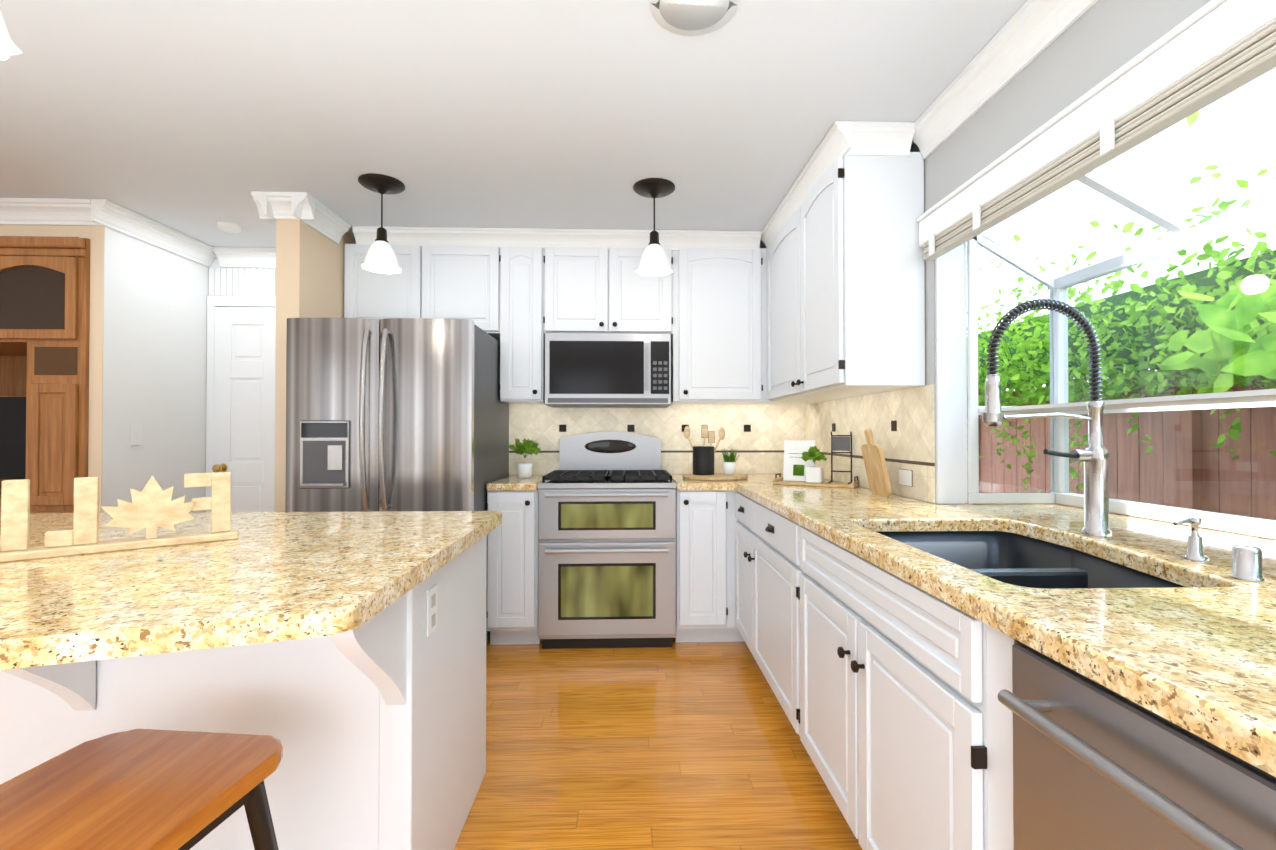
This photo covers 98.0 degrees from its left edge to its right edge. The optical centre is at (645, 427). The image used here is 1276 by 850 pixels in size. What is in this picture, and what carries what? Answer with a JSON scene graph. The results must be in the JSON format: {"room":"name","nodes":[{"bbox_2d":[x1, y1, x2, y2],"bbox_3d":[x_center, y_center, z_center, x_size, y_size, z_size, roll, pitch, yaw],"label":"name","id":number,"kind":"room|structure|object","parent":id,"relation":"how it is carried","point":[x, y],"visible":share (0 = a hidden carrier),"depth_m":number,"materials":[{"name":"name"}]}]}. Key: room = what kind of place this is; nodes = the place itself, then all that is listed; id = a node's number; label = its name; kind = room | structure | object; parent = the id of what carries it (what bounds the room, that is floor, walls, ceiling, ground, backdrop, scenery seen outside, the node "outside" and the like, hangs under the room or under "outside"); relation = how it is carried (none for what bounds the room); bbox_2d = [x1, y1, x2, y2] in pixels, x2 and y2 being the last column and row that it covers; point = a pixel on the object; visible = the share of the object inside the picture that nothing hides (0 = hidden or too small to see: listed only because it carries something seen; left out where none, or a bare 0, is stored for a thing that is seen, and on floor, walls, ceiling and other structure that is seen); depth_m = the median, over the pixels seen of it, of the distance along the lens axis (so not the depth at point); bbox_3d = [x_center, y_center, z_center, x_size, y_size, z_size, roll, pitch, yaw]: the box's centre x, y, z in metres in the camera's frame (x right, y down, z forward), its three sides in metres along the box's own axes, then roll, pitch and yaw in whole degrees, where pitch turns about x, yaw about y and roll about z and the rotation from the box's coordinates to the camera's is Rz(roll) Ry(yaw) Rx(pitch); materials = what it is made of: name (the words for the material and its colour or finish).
{"room":"kitchen","nodes":[
{"label":"kitchen","id":0,"kind":"room"},
{"bbox_2d":[0,225,90,238],"bbox_3d":[-4.005,0.015,3.256,2.029,2.420,0.650,0,-1,-2],"label":"wall","id":1,"kind":"structure","parent":0,"point":[51,230],"depth_m":2.97,"materials":[{"name":"beige paint"}]},
{"bbox_2d":[0,198,123,231],"bbox_3d":[-3.912,-1.140,2.905,2.169,0.113,0.078,0,-1,-2],"label":"crown molding","id":2,"kind":"structure","parent":1,"relation":"attached to","point":[13,211],"depth_m":2.93,"materials":[{"name":"white wood"}]},
{"bbox_2d":[88,226,208,512],"bbox_3d":[-2.958,0.017,3.402,0.070,2.420,0.870,0,-1,-2],"label":"wall","id":3,"kind":"structure","parent":0,"point":[148,343],"depth_m":3.23,"materials":[{"name":"white paint"}]},
{"bbox_2d":[131,426,141,445],"bbox_3d":[-2.910,0.047,3.173,0.010,0.115,0.070,0,-1,-2],"label":"switch plate","id":4,"kind":"object","parent":3,"relation":"attached to","point":[136,435],"visible":1,"depth_m":3.17,"materials":[{"name":"white plastic"}]},
{"bbox_2d":[120,206,211,267],"bbox_3d":[-2.881,-1.136,3.310,0.081,0.113,0.660,0,-1,-2],"label":"crown molding","id":5,"kind":"structure","parent":3,"relation":"attached to","point":[135,225],"depth_m":3.31,"materials":[{"name":"white wood"}]},
{"bbox_2d":[209,258,275,295],"bbox_3d":[-2.446,0.020,3.794,0.980,2.420,0.120,0,-1,-2],"label":"wall","id":6,"kind":"structure","parent":0,"point":[215,264],"depth_m":3.73,"materials":[{"name":"white paint"}]},
{"bbox_2d":[206,296,275,511],"bbox_3d":[-2.494,0.174,3.683,0.872,2.110,0.092,0,-1,-2],"label":"hall door","id":7,"kind":"structure","parent":6,"relation":"in","point":[240,402],"depth_m":3.70,"materials":[{"name":"white wood"}]},
{"bbox_2d":[209,268,274,295],"bbox_3d":[-2.453,-0.978,3.738,0.956,0.185,0.008,0,-1,-2],"label":"trim","id":8,"kind":"structure","parent":6,"relation":"attached to","point":[240,282],"depth_m":3.73,"materials":[{"name":"white wood"}]},
{"bbox_2d":[212,247,275,267],"bbox_3d":[-2.444,-1.132,3.705,0.978,0.113,0.079,0,-1,-2],"label":"crown molding","id":9,"kind":"structure","parent":6,"relation":"attached to","point":[228,257],"depth_m":3.70,"materials":[{"name":"white wood"}]},
{"bbox_2d":[274,220,355,511],"bbox_3d":[-1.882,0.016,3.378,0.120,2.420,0.990,0,-1,-2],"label":"wall","id":10,"kind":"structure","parent":0,"point":[309,272],"depth_m":2.89,"materials":[{"name":"beige paint"}]},
{"bbox_2d":[251,191,283,220],"bbox_3d":[-1.967,-1.137,3.242,0.099,0.113,0.859,0,-1,-2],"label":"crown molding","id":11,"kind":"structure","parent":10,"relation":"attached to","point":[270,205],"depth_m":2.83,"materials":[{"name":"white wood"}]},
{"bbox_2d":[284,192,350,243],"bbox_3d":[-1.776,-1.139,3.043,0.089,0.113,0.449,0,-1,-2],"label":"crown molding","id":12,"kind":"structure","parent":10,"relation":"attached to","point":[301,206],"depth_m":2.94,"materials":[{"name":"white wood"}]},
{"bbox_2d":[344,241,431,318],"bbox_3d":[-1.561,-0.841,3.504,0.522,0.535,0.345,0,-1,-2],"label":"upper cabinet","id":13,"kind":"object","parent":10,"relation":"attached to","point":[407,293],"depth_m":3.34,"materials":[{"name":"white wood"}]},
{"bbox_2d":[432,241,499,332],"bbox_3d":[-1.153,-0.840,3.518,0.528,0.535,0.345,0,-1,-2],"label":"upper cabinet","id":14,"kind":"object","parent":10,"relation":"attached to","point":[465,274],"depth_m":3.35,"materials":[{"name":"white wood"}]},
{"bbox_2d":[488,241,555,403],"bbox_3d":[-0.756,-0.633,3.529,0.390,0.950,0.345,0,-1,-2],"label":"upper cabinet","id":15,"kind":"object","parent":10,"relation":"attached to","point":[527,268],"depth_m":3.36,"materials":[{"name":"white wood"}]},
{"bbox_2d":[556,241,619,332],"bbox_3d":[-0.400,-0.840,3.543,0.453,0.535,0.345,0,-1,-2],"label":"upper cabinet","id":16,"kind":"object","parent":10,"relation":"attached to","point":[587,272],"depth_m":3.38,"materials":[{"name":"white wood"}]},
{"bbox_2d":[544,332,670,407],"bbox_3d":[-0.230,-0.351,3.499,0.760,0.433,0.431,0,-1,-2],"label":"microwave","id":17,"kind":"object","parent":16,"relation":"attached to","point":[607,370],"visible":1,"depth_m":3.32,"materials":[{"name":"grey metal"}]},
{"bbox_2d":[620,241,675,336],"bbox_3d":[-0.064,-0.840,3.554,0.454,0.535,0.345,0,-1,-2],"label":"upper cabinet","id":18,"kind":"object","parent":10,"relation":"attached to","point":[647,303],"depth_m":3.39,"materials":[{"name":"white wood"}]},
{"bbox_2d":[671,241,751,404],"bbox_3d":[0.402,-0.632,3.568,0.608,0.950,0.345,0,-1,-2],"label":"upper cabinet","id":19,"kind":"object","parent":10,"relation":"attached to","point":[711,348],"depth_m":3.40,"materials":[{"name":"white wood"}]},
{"bbox_2d":[0,0,1026,247],"bbox_3d":[-1.818,-1.249,0.896,6.240,0.060,6.400,0,-1,-2],"label":"ceiling","id":20,"kind":"structure","parent":0,"point":[198,120],"depth_m":2.05,"materials":[{"name":"white paint"}]},
{"bbox_2d":[0,11,21,59],"bbox_3d":[-1.385,-1.006,1.109,0.210,0.420,0.210,0,-1,-2],"label":"pendant lamp","id":21,"kind":"object","parent":20,"relation":"hanging from","point":[8,47],"visible":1,"depth_m":1.18,"materials":[{"name":"white glass"}]},
{"bbox_2d":[216,221,241,232],"bbox_3d":[-2.458,-1.179,3.275,0.120,0.030,0.120,0,-1,-2],"label":"smoke detector","id":22,"kind":"object","parent":20,"relation":"attached to","point":[229,227],"visible":1,"depth_m":3.25,"materials":[{"name":"white plastic"}]},
{"bbox_2d":[358,173,404,273],"bbox_3d":[-1.294,-0.990,2.722,0.210,0.420,0.210,0,-1,-2],"label":"pendant lamp","id":23,"kind":"object","parent":20,"relation":"hanging from","point":[380,257],"visible":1,"depth_m":2.69,"materials":[{"name":"white glass"}]},
{"bbox_2d":[633,178,674,276],"bbox_3d":[0.044,-0.989,2.768,0.210,0.420,0.210,0,-1,-2],"label":"pendant lamp","id":24,"kind":"object","parent":20,"relation":"hanging from","point":[654,261],"visible":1,"depth_m":2.73,"materials":[{"name":"white glass"}]},
{"bbox_2d":[649,0,738,35],"bbox_3d":[0.138,-1.206,1.575,0.256,0.012,0.256,0,-1,-2],"label":"recessed light","id":25,"kind":"object","parent":20,"relation":"in","point":[690,17],"visible":1,"depth_m":1.61,"materials":[{"name":"white"}]},
{"bbox_2d":[454,638,861,849],"bbox_3d":[-1.818,1.231,0.871,6.240,0.060,6.400,0,-1,-2],"label":"floor","id":26,"kind":"structure","parent":0,"point":[688,746],"depth_m":2.03,"materials":[{"name":"brown wood"}]},
{"bbox_2d":[0,236,89,512],"bbox_3d":[-3.992,0.108,3.171,2.009,2.232,0.610,0,-1,-2],"label":"wooden cabinet","id":27,"kind":"object","parent":26,"relation":"on","point":[44,343],"visible":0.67,"depth_m":2.94,"materials":[{"name":"brown wood"}]},
{"bbox_2d":[0,729,282,849],"bbox_3d":[-0.850,0.884,0.802,0.442,0.630,0.542,0,-1,5],"label":"stool","id":28,"kind":"object","parent":26,"relation":"on","point":[143,789],"visible":1,"depth_m":0.88,"materials":[{"name":"brown wood"}]},
{"bbox_2d":[0,535,486,849],"bbox_3d":[-1.522,0.770,1.447,1.971,0.874,0.944,0,-1,-2],"label":"kitchen island","id":29,"kind":"object","parent":26,"relation":"on","point":[375,725],"visible":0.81,"depth_m":1.26,"materials":[{"name":"white"}]},
{"bbox_2d":[0,511,501,669],"bbox_3d":[-1.538,0.309,1.193,2.120,0.040,1.495,0,-1,-2],"label":"island countertop","id":30,"kind":"structure","parent":29,"relation":"on","point":[265,577],"depth_m":1.04,"materials":[{"name":"stone"}]},
{"bbox_2d":[0,472,237,562],"bbox_3d":[-1.265,0.203,1.325,0.470,0.174,0.075,0,-1,-40],"label":"decorative sign","id":31,"kind":"object","parent":30,"relation":"on","point":[151,507],"visible":1,"depth_m":1.32,"materials":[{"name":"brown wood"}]},
{"bbox_2d":[285,318,508,643],"bbox_3d":[-1.336,0.344,3.151,0.907,1.760,0.994,0,-1,-2],"label":"fridge","id":32,"kind":"object","parent":26,"relation":"on","point":[400,414],"visible":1,"depth_m":2.74,"materials":[{"name":"grey metal"}]},
{"bbox_2d":[486,490,540,644],"bbox_3d":[-0.745,0.789,3.365,0.276,0.874,0.645,0,-1,-2],"label":"base cabinet","id":33,"kind":"object","parent":26,"relation":"on","point":[512,547],"depth_m":3.05,"materials":[{"name":"white wood"}]},
{"bbox_2d":[537,432,676,648],"bbox_3d":[-0.220,0.626,3.334,0.762,1.200,0.717,0,-1,-2],"label":"range","id":34,"kind":"object","parent":26,"relation":"on","point":[606,539],"visible":1,"depth_m":3.03,"materials":[{"name":"silver metal"}]},
{"bbox_2d":[675,490,713,641],"bbox_3d":[0.301,0.790,3.400,0.274,0.874,0.645,0,-1,-2],"label":"base cabinet","id":35,"kind":"object","parent":26,"relation":"on","point":[694,508],"depth_m":3.08,"materials":[{"name":"white wood"}]},
{"bbox_2d":[734,491,745,642],"bbox_3d":[0.808,0.784,2.860,0.605,0.874,0.510,0,-1,-2],"label":"base cabinet","id":36,"kind":"object","parent":26,"relation":"on","point":[739,499],"depth_m":2.96,"materials":[{"name":"white wood"}]},
{"bbox_2d":[746,497,985,793],"bbox_3d":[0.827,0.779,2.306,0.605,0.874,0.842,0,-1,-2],"label":"base cabinet","id":37,"kind":"object","parent":26,"relation":"on","point":[887,687],"depth_m":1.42,"materials":[{"name":"white wood"}]},
{"bbox_2d":[486,474,1275,776],"bbox_3d":[0.405,0.313,1.543,2.452,0.040,4.374,0,-1,-2],"label":"countertop","id":38,"kind":"structure","parent":37,"relation":"on","point":[1196,655],"depth_m":0.93,"materials":[{"name":"stone"}]},
{"bbox_2d":[508,438,540,477],"bbox_3d":[-0.745,0.183,3.437,0.198,0.257,0.226,0,-1,-2],"label":"potted plant","id":39,"kind":"object","parent":38,"relation":"on","point":[527,447],"visible":1,"depth_m":3.40,"materials":[{"name":"white"}]},
{"bbox_2d":[683,473,747,480],"bbox_3d":[0.428,0.302,3.418,0.400,0.018,0.400,0,-1,-2],"label":"round tray","id":40,"kind":"object","parent":38,"relation":"on","point":[717,477],"visible":0.96,"depth_m":3.30,"materials":[{"name":"beige wood"}]},
{"bbox_2d":[684,425,724,474],"bbox_3d":[0.367,0.138,3.458,0.258,0.310,0.136,0,-1,-2],"label":"utensil crock","id":41,"kind":"object","parent":40,"relation":"on","point":[703,459],"visible":1,"depth_m":3.42,"materials":[{"name":"black ceramic"}]},
{"bbox_2d":[721,448,739,474],"bbox_3d":[0.528,0.210,3.462,0.114,0.165,0.108,0,-1,-2],"label":"plant pot","id":42,"kind":"object","parent":40,"relation":"on","point":[729,464],"visible":1,"depth_m":3.43,"materials":[{"name":"white"}]},
{"bbox_2d":[772,473,858,487],"bbox_3d":[0.909,0.280,2.959,0.420,0.054,0.170,0,-1,31],"label":"tray","id":43,"kind":"object","parent":38,"relation":"on","point":[779,480],"visible":0.88,"depth_m":2.91,"materials":[{"name":"brown wood"}]},
{"bbox_2d":[783,440,815,480],"bbox_3d":[0.847,0.183,3.051,0.170,0.223,0.043,0,-1,31],"label":"sign board","id":44,"kind":"object","parent":43,"relation":"on","point":[795,465],"visible":0.75,"depth_m":3.05,"materials":[{"name":"white"}]},
{"bbox_2d":[801,446,826,483],"bbox_3d":[0.889,0.194,2.938,0.136,0.199,0.135,0,-1,-2],"label":"pot","id":45,"kind":"object","parent":43,"relation":"on","point":[814,474],"visible":1,"depth_m":2.91,"materials":[{"name":"white ceramic"}]},
{"bbox_2d":[828,432,851,483],"bbox_3d":[1.027,0.157,2.924,0.107,0.272,0.080,0,-1,31],"label":"metal rack","id":46,"kind":"object","parent":43,"relation":"on","point":[840,443],"visible":1,"depth_m":2.94,"materials":[{"name":"black metal"}]},
{"bbox_2d":[861,429,891,496],"bbox_3d":[1.024,0.155,2.479,0.079,0.296,0.180,0,-1,-2],"label":"cutting board","id":47,"kind":"object","parent":38,"relation":"on","point":[876,468],"visible":1,"depth_m":2.46,"materials":[{"name":"beige wood"}]},
{"bbox_2d":[877,531,1184,588],"bbox_3d":[0.920,0.438,1.397,0.563,0.210,0.830,0,-1,-2],"label":"sink","id":48,"kind":"object","parent":38,"relation":"in","point":[1014,559],"visible":0.04,"depth_m":1.63,"materials":[{"name":"black metal"}]},
{"bbox_2d":[982,299,1111,536],"bbox_3d":[1.088,-0.029,1.507,0.344,0.642,0.064,0,-1,-2],"label":"faucet","id":49,"kind":"object","parent":38,"relation":"on","point":[1093,456],"visible":1,"depth_m":1.50,"materials":[{"name":"silver metal"}]},
{"bbox_2d":[1173,517,1208,560],"bbox_3d":[1.196,0.243,1.218,0.068,0.092,0.044,0,-1,-2],"label":"soap dispenser","id":50,"kind":"object","parent":38,"relation":"on","point":[1194,548],"visible":1,"depth_m":1.21,"materials":[{"name":"silver metal"}]},
{"bbox_2d":[1229,545,1265,581],"bbox_3d":[1.146,0.257,1.056,0.048,0.061,0.047,0,-1,-2],"label":"air gap","id":51,"kind":"object","parent":38,"relation":"on","point":[1247,563],"visible":0.98,"depth_m":1.04,"materials":[{"name":"silver metal"}]},
{"bbox_2d":[997,639,1275,849],"bbox_3d":[0.860,0.763,0.596,0.646,0.871,0.590,0,-1,-2],"label":"dishwasher","id":52,"kind":"object","parent":26,"relation":"on","point":[1097,766],"visible":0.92,"depth_m":0.69,"materials":[{"name":"grey metal"}]},
{"bbox_2d":[824,0,1210,504],"bbox_3d":[1.245,-0.009,0.837,0.120,2.420,6.100,0,-1,-2],"label":"wall","id":53,"kind":"structure","parent":0,"point":[1097,43],"depth_m":1.62,"materials":[{"name":"grey paint"}]},
{"bbox_2d":[768,209,849,404],"bbox_3d":[0.932,-0.637,3.068,0.345,0.950,0.730,0,-1,-2],"label":"upper cabinet","id":54,"kind":"object","parent":53,"relation":"attached to","point":[780,243],"depth_m":3.14,"materials":[{"name":"white wood"}]},
{"bbox_2d":[792,145,924,396],"bbox_3d":[0.950,-0.643,2.535,0.345,0.950,0.581,0,-1,-2],"label":"upper cabinet","id":55,"kind":"object","parent":53,"relation":"attached to","point":[820,297],"depth_m":2.25,"materials":[{"name":"white wood"}]},
{"bbox_2d":[912,0,1097,158],"bbox_3d":[1.172,-1.169,0.028,0.078,0.113,4.445,0,-1,-2],"label":"crown molding","id":56,"kind":"structure","parent":53,"relation":"attached to","point":[1026,34],"depth_m":1.76,"materials":[{"name":"white"}]},
{"bbox_2d":[916,0,1275,245],"bbox_3d":[1.144,-0.796,1.386,0.043,0.115,1.718,0,-1,-2],"label":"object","id":57,"kind":"object","parent":53,"relation":"attached to","point":[1210,30],"visible":0.88,"depth_m":1.33,"materials":[{"name":"white"}]},
{"bbox_2d":[935,77,1275,539],"bbox_3d":[1.418,-0.252,1.396,0.498,1.083,1.592,0,-1,-2],"label":"garden window","id":58,"kind":"structure","parent":53,"relation":"in","point":[956,338],"depth_m":2.01,"materials":[{"name":"white"}]},
{"bbox_2d":[923,18,1275,259],"bbox_3d":[1.137,-0.700,1.391,0.052,0.076,1.590,0,-1,-2],"label":"window blind","id":59,"kind":"object","parent":58,"relation":"attached to","point":[1244,61],"visible":1,"depth_m":1.29,"materials":[{"name":"beige"}]},
{"bbox_3d":[-0.375,0.020,3.774,2.920,2.420,0.120,0,-1,-2],"label":"wall","id":60,"kind":"structure","parent":0,"visible":0},
{"bbox_2d":[509,404,804,474],"bbox_3d":[0.077,0.079,3.726,2.020,0.469,0.005,0,-1,-2],"label":"tile backsplash","id":61,"kind":"structure","parent":60,"relation":"attached to","point":[761,450],"depth_m":3.73,"materials":[{"name":"beige tile"}]},
{"bbox_2d":[559,425,565,431],"bbox_3d":[-0.552,0.004,3.700,0.048,0.048,0.004,0,-1,-2],"label":"accent tile","id":62,"kind":"object","parent":61,"relation":"attached to","point":[562,428],"depth_m":3.70,"materials":[{"name":"brown tile"}]},
{"bbox_2d":[627,425,634,431],"bbox_3d":[-0.097,0.005,3.716,0.048,0.048,0.004,0,-1,-2],"label":"accent tile","id":63,"kind":"object","parent":61,"relation":"attached to","point":[630,428],"depth_m":3.71,"materials":[{"name":"brown tile"}]},
{"bbox_2d":[744,425,750,431],"bbox_3d":[0.687,0.005,3.742,0.048,0.048,0.004,0,-1,-2],"label":"accent tile","id":64,"kind":"object","parent":61,"relation":"attached to","point":[747,428],"depth_m":3.74,"materials":[{"name":"brown tile"}]},
{"bbox_2d":[801,384,934,502],"bbox_3d":[1.110,0.072,2.965,0.005,0.469,1.560,0,-1,-2],"label":"tile backsplash","id":65,"kind":"structure","parent":60,"relation":"attached to","point":[909,444],"depth_m":2.58,"materials":[{"name":"beige tile"}]},
{"bbox_2d":[891,420,896,430],"bbox_3d":[1.121,-0.007,2.504,0.004,0.048,0.048,0,-1,-2],"label":"accent tile","id":66,"kind":"object","parent":65,"relation":"attached to","point":[893,423],"depth_m":2.50,"materials":[{"name":"brown tile"}]},
{"bbox_2d":[899,469,912,486],"bbox_3d":[1.125,0.216,2.399,0.004,0.070,0.115,0,-1,-2],"label":"electrical outlet plate","id":67,"kind":"object","parent":65,"relation":"attached to","point":[905,477],"depth_m":2.39,"materials":[{"name":"white plastic"}]},
{"label":"outside","id":68,"kind":"structure","parent":0,"visible":0},
{"bbox_3d":[3.650,1.388,2.055,4.750,0.250,12.000,0,-1,-2],"label":"yard","id":69,"kind":"structure","parent":68,"visible":0},
{"bbox_2d":[965,112,1275,539],"bbox_3d":[2.299,0.059,2.010,1.234,2.406,10.360,0,-1,-2],"label":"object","id":70,"kind":"object","parent":69,"relation":"on","point":[1235,320],"depth_m":2.85,"materials":[{"name":"wood"},{"name":"foliage"}]}
]}

